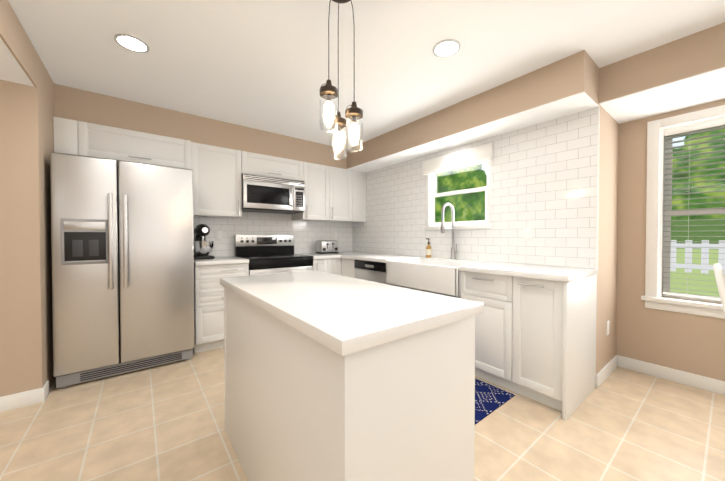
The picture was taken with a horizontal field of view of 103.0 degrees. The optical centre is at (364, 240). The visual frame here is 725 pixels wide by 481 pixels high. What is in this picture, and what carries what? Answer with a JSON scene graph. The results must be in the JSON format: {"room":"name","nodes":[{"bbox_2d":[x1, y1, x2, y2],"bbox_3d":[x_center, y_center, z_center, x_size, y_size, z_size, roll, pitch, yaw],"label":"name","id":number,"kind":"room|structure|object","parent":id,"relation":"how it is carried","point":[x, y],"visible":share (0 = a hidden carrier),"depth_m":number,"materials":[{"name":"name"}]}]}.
{"room":"kitchen","nodes":[
{"label":"kitchen","id":0,"kind":"room"},
{"bbox_2d":[0,0,36,86],"bbox_3d":[-1.727,-1.134,-1.209,3.100,0.240,5.700,-1,1,-38],"label":"ceiling soffit","id":1,"kind":"structure","parent":0,"point":[18,58],"depth_m":1.71,"materials":[{"name":"white paint"}]},
{"bbox_2d":[0,54,55,396],"bbox_3d":[-3.780,-0.075,1.428,3.100,2.430,0.960,-1,1,-38],"label":"wall","id":2,"kind":"structure","parent":0,"point":[27,113],"depth_m":1.97,"materials":[{"name":"beige paint"}]},
{"bbox_2d":[0,381,48,411],"bbox_3d":[-3.512,1.094,1.112,3.113,0.100,0.133,-1,1,-38],"label":"baseboard","id":3,"kind":"structure","parent":2,"relation":"attached to","point":[21,399],"depth_m":1.96,"materials":[{"name":"white wood"}]},
{"bbox_2d":[53,116,88,156],"bbox_3d":[-2.584,-0.868,2.569,0.200,0.294,0.418,-1,1,-38],"label":"upper cabinet","id":4,"kind":"object","parent":2,"relation":"attached to","point":[71,137],"depth_m":2.41,"materials":[{"name":"white wood"}]},
{"bbox_2d":[89,123,192,169],"bbox_3d":[-2.225,-0.872,2.850,0.825,0.294,0.418,-1,1,-38],"label":"upper cabinet","id":5,"kind":"object","parent":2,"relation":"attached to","point":[105,142],"depth_m":2.68,"materials":[{"name":"white wood"}]},
{"bbox_2d":[54,84,346,168],"bbox_3d":[-1.528,-1.173,3.436,2.940,0.290,0.350,-1,1,-38],"label":"ceiling soffit","id":6,"kind":"structure","parent":0,"point":[71,103],"depth_m":2.95,"materials":[{"name":"beige paint"}]},
{"bbox_2d":[0,347,724,480],"bbox_3d":[-0.413,1.184,0.398,7.310,0.060,6.760,-1,1,-38],"label":"floor","id":7,"kind":"structure","parent":0,"point":[164,422],"depth_m":1.70,"materials":[{"name":"tile"}]},
{"bbox_2d":[50,152,194,388],"bbox_3d":[-2.148,0.233,2.658,0.910,1.780,0.782,-1,1,-38],"label":"refrigerator","id":8,"kind":"object","parent":7,"relation":"on","point":[122,241],"visible":1,"depth_m":2.35,"materials":[{"name":"grey metal"}]},
{"bbox_2d":[193,263,248,352],"bbox_3d":[-1.640,0.678,3.201,0.503,0.876,0.618,-1,1,-38],"label":"base cabinet","id":9,"kind":"object","parent":7,"relation":"on","point":[208,311],"depth_m":2.89,"materials":[{"name":"white wood"}]},
{"bbox_2d":[234,234,312,275],"bbox_3d":[-1.111,0.518,3.560,0.768,1.185,0.681,-1,1,-38],"label":"range","id":10,"kind":"object","parent":7,"relation":"on","point":[268,254],"visible":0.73,"depth_m":3.56,"materials":[{"name":"silver metal"}]},
{"bbox_2d":[313,258,332,273],"bbox_3d":[-0.727,0.668,3.915,0.267,0.876,0.618,-1,1,-38],"label":"base cabinet","id":11,"kind":"object","parent":7,"relation":"on","point":[323,265],"depth_m":3.68,"materials":[{"name":"white wood"}]},
{"bbox_2d":[333,258,340,274],"bbox_3d":[-0.606,0.667,4.010,0.266,0.876,0.618,-1,1,-38],"label":"base cabinet","id":12,"kind":"object","parent":7,"relation":"on","point":[336,261],"depth_m":3.81,"materials":[{"name":"white wood"}]},
{"bbox_2d":[194,253,340,265],"bbox_3d":[-1.170,0.216,3.542,1.670,0.038,0.636,-1,1,-38],"label":"countertop","id":13,"kind":"structure","parent":12,"relation":"on","point":[223,260],"depth_m":3.08,"materials":[{"name":"white stone"}]},
{"bbox_2d":[194,224,214,259],"bbox_3d":[-1.806,0.008,3.207,0.222,0.386,0.335,-1,1,-38],"label":"stand mixer","id":14,"kind":"object","parent":13,"relation":"on","point":[203,248],"visible":0.92,"depth_m":3.11,"materials":[{"name":"black plastic"}]},
{"bbox_2d":[316,240,337,253],"bbox_3d":[-0.547,0.092,4.228,0.300,0.191,0.190,-1,1,-38],"label":"toaster","id":15,"kind":"object","parent":13,"relation":"on","point":[326,246],"visible":0.98,"depth_m":4.16,"materials":[{"name":"silver metal"}]},
{"bbox_2d":[224,290,474,480],"bbox_3d":[-0.210,0.702,1.396,0.594,0.876,1.268,-1,1,-38],"label":"kitchen island","id":16,"kind":"object","parent":7,"relation":"on","point":[331,377],"depth_m":0.93,"materials":[{"name":"white wood"}]},
{"bbox_2d":[220,270,483,357],"bbox_3d":[-0.209,0.245,1.389,0.630,0.038,1.310,-1,1,-38],"label":"island countertop","id":17,"kind":"structure","parent":16,"relation":"on","point":[346,316],"depth_m":1.01,"materials":[{"name":"white stone"}]},
{"bbox_2d":[354,260,385,283],"bbox_3d":[0.289,0.675,3.557,0.602,0.872,0.600,-1,1,-38],"label":"dishwasher","id":18,"kind":"object","parent":7,"relation":"on","point":[373,271],"visible":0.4,"depth_m":3.35,"materials":[{"name":"grey metal"}]},
{"bbox_2d":[461,271,500,385],"bbox_3d":[1.178,0.688,2.446,0.610,0.876,0.538,-1,1,-38],"label":"base cabinet","id":19,"kind":"object","parent":7,"relation":"on","point":[485,288],"depth_m":2.25,"materials":[{"name":"white wood"}]},
{"bbox_2d":[329,252,598,281],"bbox_3d":[0.530,0.220,3.244,0.641,0.038,3.203,-1,1,-38],"label":"countertop","id":20,"kind":"structure","parent":19,"relation":"on","point":[557,273],"depth_m":2.27,"materials":[{"name":"white stone"}]},
{"bbox_2d":[426,238,431,257],"bbox_3d":[0.744,0.087,3.372,0.078,0.224,0.065,-1,1,-38],"label":"soap bottle","id":21,"kind":"object","parent":20,"relation":"on","point":[428,251],"visible":1,"depth_m":3.35,"materials":[{"name":"brown"}]},
{"bbox_2d":[386,258,482,297],"bbox_3d":[0.713,0.349,2.913,0.548,0.262,0.886,-1,1,-38],"label":"farmhouse sink","id":22,"kind":"object","parent":20,"relation":"in","point":[440,277],"visible":0.71,"depth_m":2.72,"materials":[{"name":"white ceramic"}]},
{"bbox_2d":[440,203,457,258],"bbox_3d":[0.899,-0.099,3.056,0.234,0.605,0.095,-1,1,-38],"label":"faucet","id":23,"kind":"object","parent":20,"relation":"on","point":[442,229],"visible":1,"depth_m":3.10,"materials":[{"name":"silver metal"}]},
{"bbox_2d":[475,378,514,423],"bbox_3d":[0.360,1.122,2.450,0.720,0.008,1.460,-1,1,-38],"label":"rug","id":24,"kind":"object","parent":7,"relation":"on","point":[489,399],"visible":0.23,"depth_m":2.05,"materials":[{"name":"blue fabric"}]},
{"bbox_2d":[501,274,596,420],"bbox_3d":[1.394,0.692,2.162,0.639,0.876,0.401,-1,1,-38],"label":"base cabinet","id":25,"kind":"object","parent":7,"relation":"on","point":[535,339],"depth_m":1.98,"materials":[{"name":"white wood"}]},
{"bbox_2d":[713,263,724,313],"bbox_3d":[1.882,0.631,1.237,0.430,1.030,0.503,-1,1,-38],"label":"chair","id":26,"kind":"object","parent":7,"relation":"on","point":[719,275],"visible":1,"depth_m":1.34,"materials":[{"name":"white paint"}]},
{"bbox_2d":[8,0,724,148],"bbox_3d":[-0.413,-1.306,0.363,7.310,0.060,6.760,-1,1,-38],"label":"ceiling","id":27,"kind":"structure","parent":0,"point":[259,64],"depth_m":1.94,"materials":[{"name":"white paint"}]},
{"bbox_2d":[114,33,149,52],"bbox_3d":[-1.527,-1.293,1.892,0.182,0.006,0.182,-1,1,-38],"label":"recessed light","id":28,"kind":"object","parent":27,"relation":"in","point":[131,43],"visible":1,"depth_m":1.89,"materials":[{"name":"white"}]},
{"bbox_2d":[319,0,362,159],"bbox_3d":[-0.132,-0.870,1.515,0.222,0.842,0.210,-1,1,-38],"label":"pendant light","id":29,"kind":"object","parent":27,"relation":"hanging from","point":[329,92],"visible":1,"depth_m":1.51,"materials":[{"name":"clear glass"}]},
{"bbox_2d":[433,39,460,57],"bbox_3d":[0.552,-1.293,1.945,0.182,0.006,0.182,-1,1,-38],"label":"recessed light","id":30,"kind":"object","parent":27,"relation":"in","point":[446,48],"visible":1,"depth_m":1.94,"materials":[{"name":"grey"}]},
{"bbox_2d":[347,50,598,171],"bbox_3d":[0.646,-1.171,3.328,0.350,0.290,3.200,-1,1,-38],"label":"soffit","id":31,"kind":"structure","parent":0,"point":[568,85],"depth_m":2.50,"materials":[{"name":"beige paint"}]},
{"bbox_2d":[441,140,455,144],"bbox_3d":[0.869,-1.018,2.997,0.152,0.006,0.152,-1,1,-38],"label":"recessed light","id":32,"kind":"object","parent":31,"relation":"attached to","point":[448,142],"visible":1,"depth_m":2.99,"materials":[{"name":"grey"}]},
{"bbox_2d":[596,105,618,374],"bbox_3d":[2.022,-0.089,2.452,0.720,2.430,0.100,-1,1,-38],"label":"wall","id":33,"kind":"structure","parent":0,"point":[606,307],"depth_m":2.37,"materials":[{"name":"beige paint"}]},
{"bbox_2d":[596,355,617,387],"bbox_3d":[2.018,1.077,2.393,0.620,0.100,0.013,-1,1,-38],"label":"baseboard return","id":34,"kind":"object","parent":33,"relation":"attached to","point":[606,370],"visible":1,"depth_m":2.35,"materials":[{"name":"white wood"}]},
{"bbox_2d":[606,320,609,334],"bbox_3d":[2.024,0.727,2.396,0.070,0.115,0.008,-1,1,-38],"label":"outlet","id":35,"kind":"object","parent":33,"relation":"attached to","point":[607,326],"visible":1,"depth_m":2.38,"materials":[{"name":"white plastic"}]},
{"bbox_2d":[599,22,724,123],"bbox_3d":[3.034,-1.150,1.064,0.620,0.270,3.410,-1,1,-38],"label":"soffit","id":36,"kind":"structure","parent":0,"point":[684,72],"depth_m":1.97,"materials":[{"name":"beige paint"}]},
{"bbox_2d":[616,99,724,380],"bbox_3d":[3.302,-0.074,1.320,0.100,2.430,3.460,-1,1,-38],"label":"wall","id":37,"kind":"structure","parent":0,"point":[690,343],"depth_m":2.44,"materials":[{"name":"beige paint"}]},
{"bbox_2d":[617,355,724,394],"bbox_3d":[3.288,1.092,1.262,0.013,0.100,3.360,-1,1,-38],"label":"baseboard","id":38,"kind":"structure","parent":37,"relation":"attached to","point":[694,380],"depth_m":2.30,"materials":[{"name":"white wood"}]},
{"bbox_2d":[641,105,724,318],"bbox_3d":[2.735,-0.205,2.005,0.150,1.555,1.150,-1,1,-38],"label":"window","id":39,"kind":"structure","parent":37,"relation":"in","point":[655,265],"depth_m":2.36,"materials":[{"name":"white wood"}]},
{"bbox_2d":[663,119,724,299],"bbox_3d":[2.734,-0.223,2.004,0.047,1.330,0.916,-1,1,-38],"label":"window blind","id":40,"kind":"object","parent":39,"relation":"attached to","point":[715,124],"visible":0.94,"depth_m":2.23,"materials":[{"name":"white plastic"}]},
{"bbox_3d":[-1.529,-0.107,3.736,3.490,2.430,0.100,-1,1,-38],"label":"wall","id":41,"kind":"structure","parent":0,"visible":0},
{"bbox_2d":[193,142,244,217],"bbox_3d":[-1.712,-0.648,3.275,0.498,0.754,0.371,-1,1,-38],"label":"upper cabinet","id":42,"kind":"object","parent":41,"relation":"attached to","point":[217,171],"depth_m":3.13,"materials":[{"name":"white wood"}]},
{"bbox_2d":[194,212,351,256],"bbox_3d":[-1.123,-0.102,3.985,2.327,0.626,0.008,-1,1,-38],"label":"wall tile","id":43,"kind":"structure","parent":41,"relation":"attached to","point":[307,235],"depth_m":3.90,"materials":[{"name":"white tile"}]},
{"bbox_2d":[215,231,221,239],"bbox_3d":[-1.762,-0.058,3.475,0.070,0.115,0.008,-1,1,-38],"label":"outlet","id":44,"kind":"object","parent":43,"relation":"attached to","point":[218,235],"visible":1,"depth_m":3.47,"materials":[{"name":"white plastic"}]},
{"bbox_2d":[333,232,336,239],"bbox_3d":[-0.463,-0.072,4.492,0.070,0.115,0.008,-1,1,-38],"label":"light switch","id":45,"kind":"object","parent":43,"relation":"attached to","point":[334,235],"visible":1,"depth_m":4.49,"materials":[{"name":"white plastic"}]},
{"bbox_2d":[245,151,304,179],"bbox_3d":[-1.216,-0.901,3.660,0.762,0.258,0.371,-1,1,-38],"label":"upper cabinet","id":46,"kind":"object","parent":41,"relation":"attached to","point":[255,163],"depth_m":3.51,"materials":[{"name":"white wood"}]},
{"bbox_2d":[241,173,304,213],"bbox_3d":[-1.185,-0.565,3.624,0.754,0.407,0.469,-1,1,-38],"label":"microwave","id":47,"kind":"object","parent":46,"relation":"attached to","point":[265,194],"visible":0.92,"depth_m":3.45,"materials":[{"name":"grey metal"}]},
{"bbox_2d":[291,162,332,221],"bbox_3d":[-0.739,-0.658,4.037,0.450,0.754,0.371,-1,1,-38],"label":"upper cabinet","id":48,"kind":"object","parent":41,"relation":"attached to","point":[318,180],"depth_m":3.90,"materials":[{"name":"white wood"}]},
{"bbox_2d":[329,167,352,222],"bbox_3d":[-0.476,-0.661,4.243,0.447,0.754,0.371,-1,1,-38],"label":"upper cabinet","id":49,"kind":"object","parent":41,"relation":"attached to","point":[334,194],"depth_m":4.14,"materials":[{"name":"white wood"}]},
{"bbox_2d":[353,170,365,222],"bbox_3d":[-0.217,-0.664,4.445,0.322,0.754,0.371,-1,1,-38],"label":"upper cabinet","id":50,"kind":"object","parent":41,"relation":"attached to","point":[359,178],"depth_m":4.32,"materials":[{"name":"white wood"}]},
{"bbox_3d":[0.789,-0.104,3.525,0.100,2.430,3.290,-1,1,-38],"label":"wall","id":51,"kind":"structure","parent":0,"visible":0},
{"bbox_2d":[423,143,493,229],"bbox_3d":[1.015,-0.537,3.175,0.147,0.825,0.870,-1,1,-38],"label":"window","id":52,"kind":"structure","parent":51,"relation":"in","point":[432,168],"depth_m":3.12,"materials":[{"name":"white wood"}]},
{"bbox_2d":[423,143,493,175],"bbox_3d":[0.975,-0.863,3.139,0.045,0.172,0.870,-1,1,-38],"label":"shade","id":53,"kind":"object","parent":52,"relation":"attached to","point":[485,153],"depth_m":3.06,"materials":[{"name":"white fabric"}]},
{"bbox_2d":[352,106,599,268],"bbox_3d":[0.784,-0.405,3.438,0.010,1.246,3.198,-1,1,-38],"label":"wall tiles","id":54,"kind":"structure","parent":51,"relation":"attached to","point":[545,181],"depth_m":2.63,"materials":[{"name":"white tile"}]},
{"label":"outside","id":55,"kind":"structure","parent":0,"visible":0},
{"bbox_2d":[435,162,486,221],"bbox_3d":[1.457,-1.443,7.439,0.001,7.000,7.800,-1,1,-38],"label":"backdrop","id":56,"kind":"structure","parent":55,"point":[458,184],"depth_m":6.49,"materials":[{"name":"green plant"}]},
{"bbox_2d":[670,129,724,296],"bbox_3d":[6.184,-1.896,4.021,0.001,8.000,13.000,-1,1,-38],"label":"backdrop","id":57,"kind":"structure","parent":55,"point":[679,265],"depth_m":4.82,"materials":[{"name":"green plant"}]}
]}

